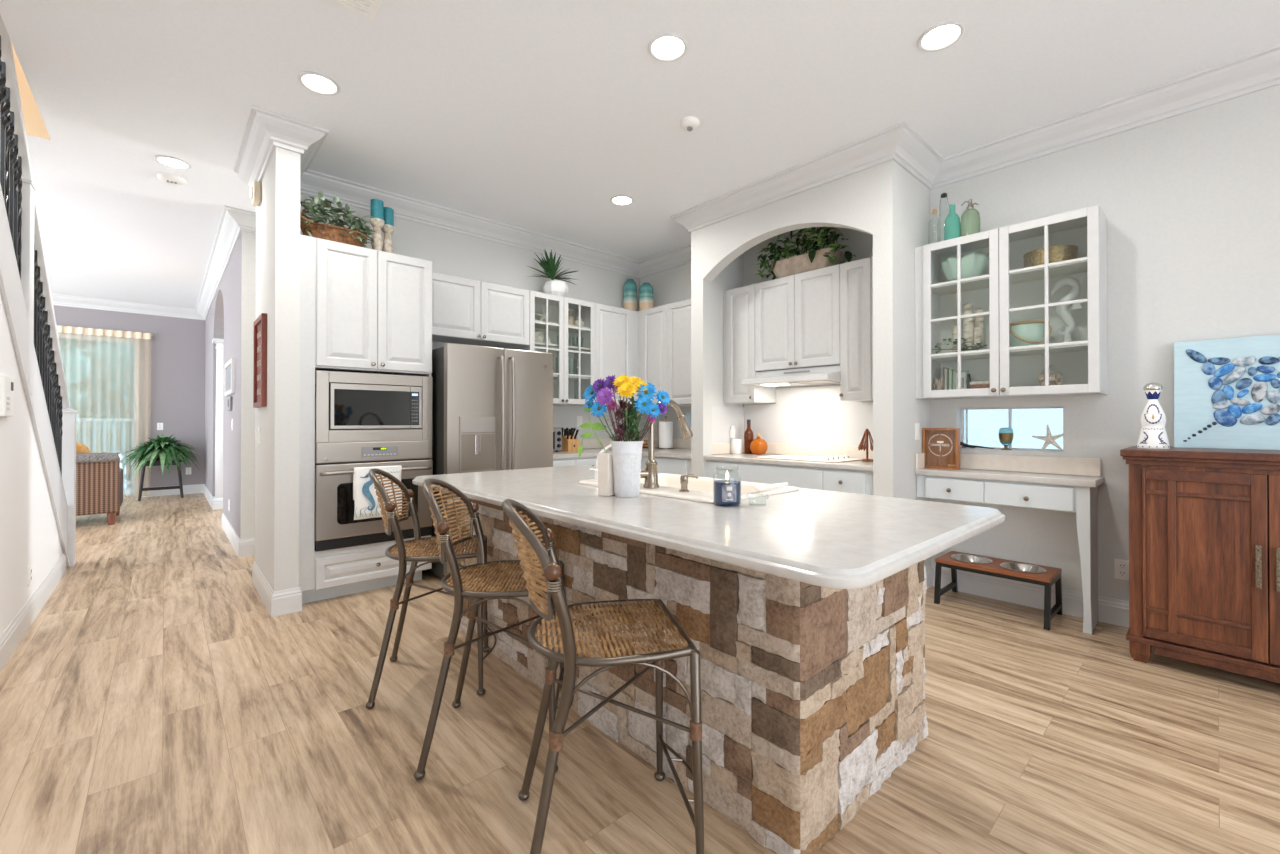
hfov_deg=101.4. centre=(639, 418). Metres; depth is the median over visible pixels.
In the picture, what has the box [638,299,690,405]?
upper cabinet
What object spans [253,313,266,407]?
carved plaque
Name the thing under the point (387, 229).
candle holder
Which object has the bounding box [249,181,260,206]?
door chime
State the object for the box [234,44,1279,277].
trim
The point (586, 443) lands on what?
backsplash
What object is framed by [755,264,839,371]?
upper cabinet
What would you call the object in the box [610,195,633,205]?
recessed light
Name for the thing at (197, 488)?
baseboard
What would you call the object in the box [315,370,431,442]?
microwave
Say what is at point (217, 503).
column
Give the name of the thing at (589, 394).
flower
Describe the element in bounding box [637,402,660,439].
flower
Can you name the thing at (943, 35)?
recessed light
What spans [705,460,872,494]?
base cabinet
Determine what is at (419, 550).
bar stool
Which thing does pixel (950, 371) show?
book
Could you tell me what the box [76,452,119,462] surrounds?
throw blanket
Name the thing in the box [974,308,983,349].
candle
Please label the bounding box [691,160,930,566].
wall niche
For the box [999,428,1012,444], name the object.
bowl
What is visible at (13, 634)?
baseboard
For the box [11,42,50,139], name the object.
wall
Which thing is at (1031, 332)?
bowl
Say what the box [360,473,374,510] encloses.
print
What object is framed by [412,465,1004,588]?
island countertop
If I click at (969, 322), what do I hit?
candle
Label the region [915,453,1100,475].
backsplash
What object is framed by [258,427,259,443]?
light switch
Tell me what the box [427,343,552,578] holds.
refrigerator
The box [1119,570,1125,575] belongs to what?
socket
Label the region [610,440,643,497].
flower vase
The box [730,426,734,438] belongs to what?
plug
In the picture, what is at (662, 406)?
flower
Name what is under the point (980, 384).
wooden box
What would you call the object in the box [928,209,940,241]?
glass bottle
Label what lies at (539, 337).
shell
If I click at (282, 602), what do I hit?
baseboard
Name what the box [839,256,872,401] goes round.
upper cabinet
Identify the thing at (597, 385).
flower
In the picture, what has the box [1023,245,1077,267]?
bowl
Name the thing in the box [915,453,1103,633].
desk
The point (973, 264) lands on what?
shell bowl
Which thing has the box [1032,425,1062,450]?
starfish
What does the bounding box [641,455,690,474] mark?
base cabinet
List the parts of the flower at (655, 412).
stem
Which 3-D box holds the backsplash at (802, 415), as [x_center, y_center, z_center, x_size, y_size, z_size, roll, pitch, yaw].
[1.314,-0.025,4.293,0.618,0.500,1.588,0,0,-42]
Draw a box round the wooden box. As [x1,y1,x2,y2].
[970,381,989,388]
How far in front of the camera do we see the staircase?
3.09 m
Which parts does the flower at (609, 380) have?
stem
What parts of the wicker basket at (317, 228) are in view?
handle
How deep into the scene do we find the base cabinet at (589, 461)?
4.83 m
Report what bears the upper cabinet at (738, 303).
attached to the wall at (1189, 201)
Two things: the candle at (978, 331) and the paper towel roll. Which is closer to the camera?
the candle at (978, 331)
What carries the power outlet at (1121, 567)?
attached to the wall at (1189, 201)
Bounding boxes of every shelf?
[535,320,589,332]
[535,342,589,352]
[553,375,589,380]
[931,260,1086,295]
[932,344,1087,361]
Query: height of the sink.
0.198 m
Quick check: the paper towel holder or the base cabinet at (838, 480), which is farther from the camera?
the paper towel holder
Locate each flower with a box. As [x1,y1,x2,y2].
[583,385,614,440]
[584,400,613,440]
[590,401,618,440]
[592,378,617,440]
[595,388,619,440]
[602,375,622,436]
[607,401,621,440]
[612,386,623,440]
[613,374,632,440]
[617,382,636,440]
[628,396,653,440]
[629,376,642,440]
[630,380,648,440]
[631,384,656,439]
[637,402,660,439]
[637,414,655,440]
[638,382,656,427]
[639,390,670,439]
[640,403,667,440]
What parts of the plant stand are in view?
leg, leg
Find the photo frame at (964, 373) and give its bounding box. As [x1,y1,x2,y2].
[953,370,968,388]
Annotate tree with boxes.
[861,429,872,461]
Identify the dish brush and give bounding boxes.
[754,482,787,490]
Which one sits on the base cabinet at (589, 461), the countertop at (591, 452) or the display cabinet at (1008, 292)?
the countertop at (591, 452)
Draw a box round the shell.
[535,330,543,341]
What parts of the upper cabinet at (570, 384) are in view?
door, door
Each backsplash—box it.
[578,438,690,448]
[712,385,872,446]
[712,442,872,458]
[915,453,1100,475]
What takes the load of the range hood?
attached to the upper cabinet at (797, 316)
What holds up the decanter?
on the base cabinet at (1204, 523)
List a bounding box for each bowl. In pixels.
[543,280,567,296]
[941,252,988,280]
[951,554,992,563]
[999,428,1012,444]
[1000,562,1046,572]
[1010,320,1051,346]
[1023,245,1077,267]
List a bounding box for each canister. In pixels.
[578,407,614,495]
[731,439,741,453]
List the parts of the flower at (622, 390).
stem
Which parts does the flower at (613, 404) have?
stem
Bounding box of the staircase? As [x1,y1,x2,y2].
[0,15,77,566]
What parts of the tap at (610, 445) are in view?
spout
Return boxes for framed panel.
[225,358,234,395]
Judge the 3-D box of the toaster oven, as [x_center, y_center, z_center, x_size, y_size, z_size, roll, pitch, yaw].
[-0.981,0.206,5.028,0.380,0.235,0.316,0,0,-42]
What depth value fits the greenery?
2.09 m
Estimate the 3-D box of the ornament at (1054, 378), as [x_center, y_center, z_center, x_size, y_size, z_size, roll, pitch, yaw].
[2.518,-0.243,3.215,0.099,0.178,0.131,0,0,-42]
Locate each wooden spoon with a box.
[858,431,865,450]
[863,431,866,450]
[868,431,872,450]
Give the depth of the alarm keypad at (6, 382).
2.54 m
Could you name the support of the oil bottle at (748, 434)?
on the countertop at (859, 465)
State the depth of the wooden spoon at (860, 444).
3.96 m
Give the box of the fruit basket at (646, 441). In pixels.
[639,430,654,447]
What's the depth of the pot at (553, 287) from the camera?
5.11 m
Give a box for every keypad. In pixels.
[0,375,13,416]
[228,396,232,410]
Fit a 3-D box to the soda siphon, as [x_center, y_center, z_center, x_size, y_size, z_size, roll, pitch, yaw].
[2.195,-1.323,3.481,0.114,0.268,0.114,0,0,-42]
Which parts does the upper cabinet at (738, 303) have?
door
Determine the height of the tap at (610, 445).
0.195 m
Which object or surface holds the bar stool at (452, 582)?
on the floor
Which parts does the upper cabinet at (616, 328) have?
door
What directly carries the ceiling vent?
in the ceiling
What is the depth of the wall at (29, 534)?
2.88 m
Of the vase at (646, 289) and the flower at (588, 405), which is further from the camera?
the vase at (646, 289)
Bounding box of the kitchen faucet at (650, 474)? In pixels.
[640,399,692,488]
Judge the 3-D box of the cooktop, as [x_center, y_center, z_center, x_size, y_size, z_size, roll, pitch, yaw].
[1.357,0.308,4.216,0.468,0.033,0.708,0,0,-42]
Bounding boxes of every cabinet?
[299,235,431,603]
[432,272,529,348]
[515,291,594,405]
[553,457,596,466]
[576,303,637,406]
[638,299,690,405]
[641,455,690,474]
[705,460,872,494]
[723,284,775,403]
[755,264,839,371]
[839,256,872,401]
[915,205,1107,399]
[1120,446,1279,682]
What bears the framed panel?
attached to the wall at (223, 319)
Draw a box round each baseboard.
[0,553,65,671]
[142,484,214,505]
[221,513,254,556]
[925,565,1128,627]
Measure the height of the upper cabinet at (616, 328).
1.040 m
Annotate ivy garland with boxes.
[932,338,986,353]
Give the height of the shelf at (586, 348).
0.018 m
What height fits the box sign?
0.283 m
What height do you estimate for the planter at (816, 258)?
0.413 m
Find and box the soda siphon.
[960,199,980,236]
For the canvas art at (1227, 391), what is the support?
on the base cabinet at (1204, 523)
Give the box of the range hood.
[742,365,839,386]
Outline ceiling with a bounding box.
[0,0,1279,308]
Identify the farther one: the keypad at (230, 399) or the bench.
the keypad at (230, 399)
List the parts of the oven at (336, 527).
control panel, handle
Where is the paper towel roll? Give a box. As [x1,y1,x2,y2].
[659,422,672,447]
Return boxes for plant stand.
[138,459,183,500]
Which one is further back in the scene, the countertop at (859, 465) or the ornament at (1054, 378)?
the countertop at (859, 465)
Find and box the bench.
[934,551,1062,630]
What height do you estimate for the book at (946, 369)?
0.190 m
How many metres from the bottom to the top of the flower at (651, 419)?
0.196 m
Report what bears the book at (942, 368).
in the display cabinet at (1008, 292)
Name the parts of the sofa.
leg, arm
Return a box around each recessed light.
[154,155,190,169]
[298,71,339,95]
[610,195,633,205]
[648,33,687,61]
[917,21,964,51]
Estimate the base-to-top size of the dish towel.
0.350 m
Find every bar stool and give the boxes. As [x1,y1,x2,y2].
[365,468,496,708]
[414,478,573,779]
[502,499,704,853]
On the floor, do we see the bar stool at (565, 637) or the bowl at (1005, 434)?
the bar stool at (565, 637)
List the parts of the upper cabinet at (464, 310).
door, door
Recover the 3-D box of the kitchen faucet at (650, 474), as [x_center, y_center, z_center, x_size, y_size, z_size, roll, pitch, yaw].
[0.110,0.107,2.344,0.333,0.388,0.089,0,0,-42]
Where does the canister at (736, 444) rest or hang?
on the countertop at (859, 465)
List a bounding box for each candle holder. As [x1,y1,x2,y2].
[370,218,384,250]
[381,224,394,252]
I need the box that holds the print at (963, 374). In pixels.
[956,372,965,388]
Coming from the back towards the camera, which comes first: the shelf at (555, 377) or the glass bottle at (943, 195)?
the shelf at (555, 377)
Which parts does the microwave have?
door, control panel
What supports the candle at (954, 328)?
on the display cabinet at (1008, 292)
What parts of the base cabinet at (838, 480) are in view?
door, drawer, drawer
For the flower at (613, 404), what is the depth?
2.09 m
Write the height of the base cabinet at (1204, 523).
1.060 m
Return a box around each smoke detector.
[157,173,186,185]
[680,116,699,130]
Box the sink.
[578,473,798,502]
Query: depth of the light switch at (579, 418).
5.61 m
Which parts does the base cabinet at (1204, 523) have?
rail, rail, moulding, door, handle, door, handle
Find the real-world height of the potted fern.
0.652 m
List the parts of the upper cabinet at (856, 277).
door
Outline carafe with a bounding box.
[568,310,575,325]
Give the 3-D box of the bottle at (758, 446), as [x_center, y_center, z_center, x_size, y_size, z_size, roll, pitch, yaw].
[1.079,0.233,4.761,0.160,0.190,0.160,0,0,-42]
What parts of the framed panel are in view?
panel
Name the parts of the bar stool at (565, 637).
frame, rail, leg, leg, woven seat, seat frame, leg, leg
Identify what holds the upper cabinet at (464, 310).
attached to the wall at (451, 253)
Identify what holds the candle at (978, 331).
on the display cabinet at (1008, 292)
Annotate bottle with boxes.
[744,419,753,453]
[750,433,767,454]
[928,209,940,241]
[937,193,948,223]
[944,204,960,240]
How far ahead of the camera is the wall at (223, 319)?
5.64 m
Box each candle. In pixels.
[370,199,383,219]
[384,207,393,225]
[952,325,961,351]
[963,303,972,311]
[963,310,974,350]
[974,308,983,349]
[974,327,982,349]
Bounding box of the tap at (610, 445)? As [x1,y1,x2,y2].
[590,444,611,480]
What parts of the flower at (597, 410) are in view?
stem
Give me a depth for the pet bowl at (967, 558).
3.52 m
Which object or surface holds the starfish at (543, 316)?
on the upper cabinet at (570, 384)
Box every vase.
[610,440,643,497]
[623,279,636,310]
[639,282,652,310]
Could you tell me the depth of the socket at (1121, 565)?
3.07 m
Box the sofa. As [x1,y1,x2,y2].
[76,457,122,524]
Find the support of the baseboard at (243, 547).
attached to the wall at (248, 308)
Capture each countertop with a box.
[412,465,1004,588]
[553,447,690,458]
[703,452,872,470]
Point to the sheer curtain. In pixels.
(108, 378)
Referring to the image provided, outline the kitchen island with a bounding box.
[412,465,1004,853]
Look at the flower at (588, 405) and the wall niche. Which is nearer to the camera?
the flower at (588, 405)
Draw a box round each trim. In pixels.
[52,206,255,319]
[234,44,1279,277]
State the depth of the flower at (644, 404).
2.01 m
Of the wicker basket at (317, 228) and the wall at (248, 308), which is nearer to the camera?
the wicker basket at (317, 228)
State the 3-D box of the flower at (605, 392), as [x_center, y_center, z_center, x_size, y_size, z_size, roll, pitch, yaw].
[-0.115,0.027,2.046,0.112,0.298,0.061,0,0,-28]
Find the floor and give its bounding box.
[0,493,1279,853]
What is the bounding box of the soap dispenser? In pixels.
[679,474,697,491]
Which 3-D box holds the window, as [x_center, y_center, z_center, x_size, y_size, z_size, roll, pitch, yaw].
[2.528,0.069,3.571,0.034,0.289,0.594,0,0,-42]
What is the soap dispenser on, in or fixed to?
on the sink
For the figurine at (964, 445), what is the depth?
3.67 m
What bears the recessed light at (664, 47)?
in the ceiling
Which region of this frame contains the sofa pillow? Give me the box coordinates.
[76,443,89,452]
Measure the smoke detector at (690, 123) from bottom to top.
0.052 m
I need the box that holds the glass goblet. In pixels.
[998,428,1013,449]
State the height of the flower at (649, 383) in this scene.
0.329 m
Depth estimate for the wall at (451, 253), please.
5.03 m
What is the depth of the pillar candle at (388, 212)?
3.98 m
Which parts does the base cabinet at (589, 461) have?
drawer, drawer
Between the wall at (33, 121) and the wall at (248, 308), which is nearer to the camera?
the wall at (33, 121)
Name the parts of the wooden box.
lid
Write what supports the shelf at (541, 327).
attached to the upper cabinet at (570, 384)
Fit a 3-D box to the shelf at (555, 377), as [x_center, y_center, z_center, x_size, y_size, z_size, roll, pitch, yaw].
[-0.863,-0.410,5.216,0.717,0.018,0.300,0,0,-42]
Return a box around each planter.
[526,250,578,296]
[753,227,855,279]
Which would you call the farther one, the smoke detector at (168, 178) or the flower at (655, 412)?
the smoke detector at (168, 178)
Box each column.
[211,338,223,509]
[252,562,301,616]
[255,147,299,591]
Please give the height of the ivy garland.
0.123 m
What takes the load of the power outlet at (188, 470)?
attached to the wall at (177, 344)
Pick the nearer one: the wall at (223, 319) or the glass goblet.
the glass goblet
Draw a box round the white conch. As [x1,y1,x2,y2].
[575,316,583,326]
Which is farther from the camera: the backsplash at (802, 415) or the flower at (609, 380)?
the backsplash at (802, 415)
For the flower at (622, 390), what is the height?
0.317 m
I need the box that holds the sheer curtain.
[57,325,152,497]
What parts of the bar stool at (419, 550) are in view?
leg, frame, rail, leg, woven seat, seat frame, leg, leg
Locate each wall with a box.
[0,291,66,635]
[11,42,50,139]
[53,305,204,486]
[205,231,241,537]
[240,230,255,539]
[300,194,639,448]
[640,84,1279,600]
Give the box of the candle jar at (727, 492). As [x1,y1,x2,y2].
[713,466,740,506]
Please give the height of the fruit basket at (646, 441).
0.203 m
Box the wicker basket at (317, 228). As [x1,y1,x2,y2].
[300,191,375,247]
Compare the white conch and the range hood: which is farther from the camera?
the white conch
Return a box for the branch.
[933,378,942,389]
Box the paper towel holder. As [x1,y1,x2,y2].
[657,416,673,448]
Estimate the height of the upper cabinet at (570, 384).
1.040 m
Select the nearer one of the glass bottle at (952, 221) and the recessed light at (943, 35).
the recessed light at (943, 35)
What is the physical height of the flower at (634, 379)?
0.348 m
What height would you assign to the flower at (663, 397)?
0.295 m
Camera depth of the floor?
1.96 m
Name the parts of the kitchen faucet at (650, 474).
spout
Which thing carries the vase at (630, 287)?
on the upper cabinet at (616, 328)
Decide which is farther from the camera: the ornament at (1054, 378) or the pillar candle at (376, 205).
the pillar candle at (376, 205)
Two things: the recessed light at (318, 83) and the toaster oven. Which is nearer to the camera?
the recessed light at (318, 83)
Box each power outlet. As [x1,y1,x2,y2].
[27,564,31,585]
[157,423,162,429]
[186,467,190,474]
[1114,559,1128,580]
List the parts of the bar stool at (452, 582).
leg, frame, rail, leg, woven seat, seat frame, leg, leg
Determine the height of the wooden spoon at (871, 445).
0.147 m
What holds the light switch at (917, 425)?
attached to the wall niche
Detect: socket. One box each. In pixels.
[1119,563,1125,568]
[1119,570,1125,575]
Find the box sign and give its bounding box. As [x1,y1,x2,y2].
[922,428,959,469]
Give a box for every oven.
[315,440,432,551]
[553,427,561,451]
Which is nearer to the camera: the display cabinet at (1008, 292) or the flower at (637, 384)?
the flower at (637, 384)
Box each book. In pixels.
[941,367,949,389]
[945,368,951,389]
[949,370,955,389]
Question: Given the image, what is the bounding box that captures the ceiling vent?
[331,0,381,19]
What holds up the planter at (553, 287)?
on the upper cabinet at (570, 384)
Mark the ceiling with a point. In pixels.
(531, 115)
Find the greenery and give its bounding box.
[611,396,642,440]
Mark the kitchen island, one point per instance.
(803, 610)
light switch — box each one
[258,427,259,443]
[577,416,581,426]
[915,423,919,439]
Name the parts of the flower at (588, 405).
stem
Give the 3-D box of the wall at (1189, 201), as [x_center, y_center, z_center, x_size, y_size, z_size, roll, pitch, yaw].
[2.621,-0.305,3.430,0.150,3.050,7.950,0,0,-42]
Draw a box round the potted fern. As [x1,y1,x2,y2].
[122,434,202,477]
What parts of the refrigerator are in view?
freezer drawer, door, control panel, handle, handle, door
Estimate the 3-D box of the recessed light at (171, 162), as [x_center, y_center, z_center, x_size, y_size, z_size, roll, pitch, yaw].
[-3.332,-1.822,3.736,0.200,0.010,0.200,0,0,-42]
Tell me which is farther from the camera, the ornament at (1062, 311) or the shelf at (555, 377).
the shelf at (555, 377)
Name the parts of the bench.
leg, leg, leg, leg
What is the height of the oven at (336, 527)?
0.710 m
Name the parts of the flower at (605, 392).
stem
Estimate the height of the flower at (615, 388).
0.327 m
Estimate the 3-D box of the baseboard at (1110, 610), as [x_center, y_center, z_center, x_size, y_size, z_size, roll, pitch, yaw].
[2.961,1.139,2.426,0.684,0.150,3.620,0,0,-42]
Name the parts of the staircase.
newel post, moulding, handrail, newel post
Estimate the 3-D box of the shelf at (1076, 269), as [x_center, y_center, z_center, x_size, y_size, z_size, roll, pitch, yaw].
[2.376,-0.901,3.376,0.269,0.018,0.889,0,0,-42]
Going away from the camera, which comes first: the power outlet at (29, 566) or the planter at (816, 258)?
the power outlet at (29, 566)
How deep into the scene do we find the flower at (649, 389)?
2.05 m
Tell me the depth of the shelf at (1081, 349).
3.34 m
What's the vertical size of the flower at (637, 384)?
0.327 m
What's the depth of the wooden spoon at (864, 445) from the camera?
3.92 m
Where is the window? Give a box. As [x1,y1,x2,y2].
[961,406,1062,450]
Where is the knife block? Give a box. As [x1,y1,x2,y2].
[559,435,578,450]
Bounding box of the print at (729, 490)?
[726,487,732,499]
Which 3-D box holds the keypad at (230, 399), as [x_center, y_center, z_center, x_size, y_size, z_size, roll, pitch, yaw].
[-4.173,-0.148,5.329,0.024,0.140,0.260,0,0,-42]
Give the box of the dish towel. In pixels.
[353,465,401,519]
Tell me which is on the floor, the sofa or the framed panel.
the sofa
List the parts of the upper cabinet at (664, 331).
door, door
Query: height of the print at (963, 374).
0.150 m
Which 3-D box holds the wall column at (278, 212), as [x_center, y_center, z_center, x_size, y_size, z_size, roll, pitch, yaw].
[-2.525,-0.303,3.629,0.130,3.050,0.935,0,0,-42]
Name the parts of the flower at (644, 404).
stem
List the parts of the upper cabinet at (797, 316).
door, door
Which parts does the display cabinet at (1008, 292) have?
door, door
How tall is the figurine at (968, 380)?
0.143 m
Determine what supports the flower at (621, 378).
in the flower vase at (627, 455)
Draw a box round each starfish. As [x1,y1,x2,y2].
[535,307,549,320]
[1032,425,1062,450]
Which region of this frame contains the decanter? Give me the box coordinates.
[1136,382,1170,448]
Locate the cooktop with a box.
[756,455,861,462]
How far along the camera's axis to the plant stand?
8.08 m
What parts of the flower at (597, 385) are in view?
stem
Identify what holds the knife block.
on the countertop at (591, 452)
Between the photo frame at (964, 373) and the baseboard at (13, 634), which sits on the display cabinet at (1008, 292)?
the photo frame at (964, 373)
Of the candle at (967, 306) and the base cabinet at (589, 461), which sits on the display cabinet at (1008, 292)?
the candle at (967, 306)
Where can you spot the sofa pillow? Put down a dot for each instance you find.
(80, 448)
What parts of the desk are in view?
drawer, drawer, leg, panel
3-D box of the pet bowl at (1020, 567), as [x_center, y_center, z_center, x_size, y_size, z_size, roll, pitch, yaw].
[2.380,0.953,3.257,0.236,0.056,0.236,0,0,-42]
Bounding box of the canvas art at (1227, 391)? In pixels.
[1174,334,1279,449]
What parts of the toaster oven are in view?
door, control panel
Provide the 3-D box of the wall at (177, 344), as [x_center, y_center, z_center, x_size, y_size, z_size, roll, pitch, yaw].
[-8.637,-0.279,7.726,6.800,3.050,0.150,0,0,-42]
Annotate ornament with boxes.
[1037,373,1062,385]
[1050,274,1084,342]

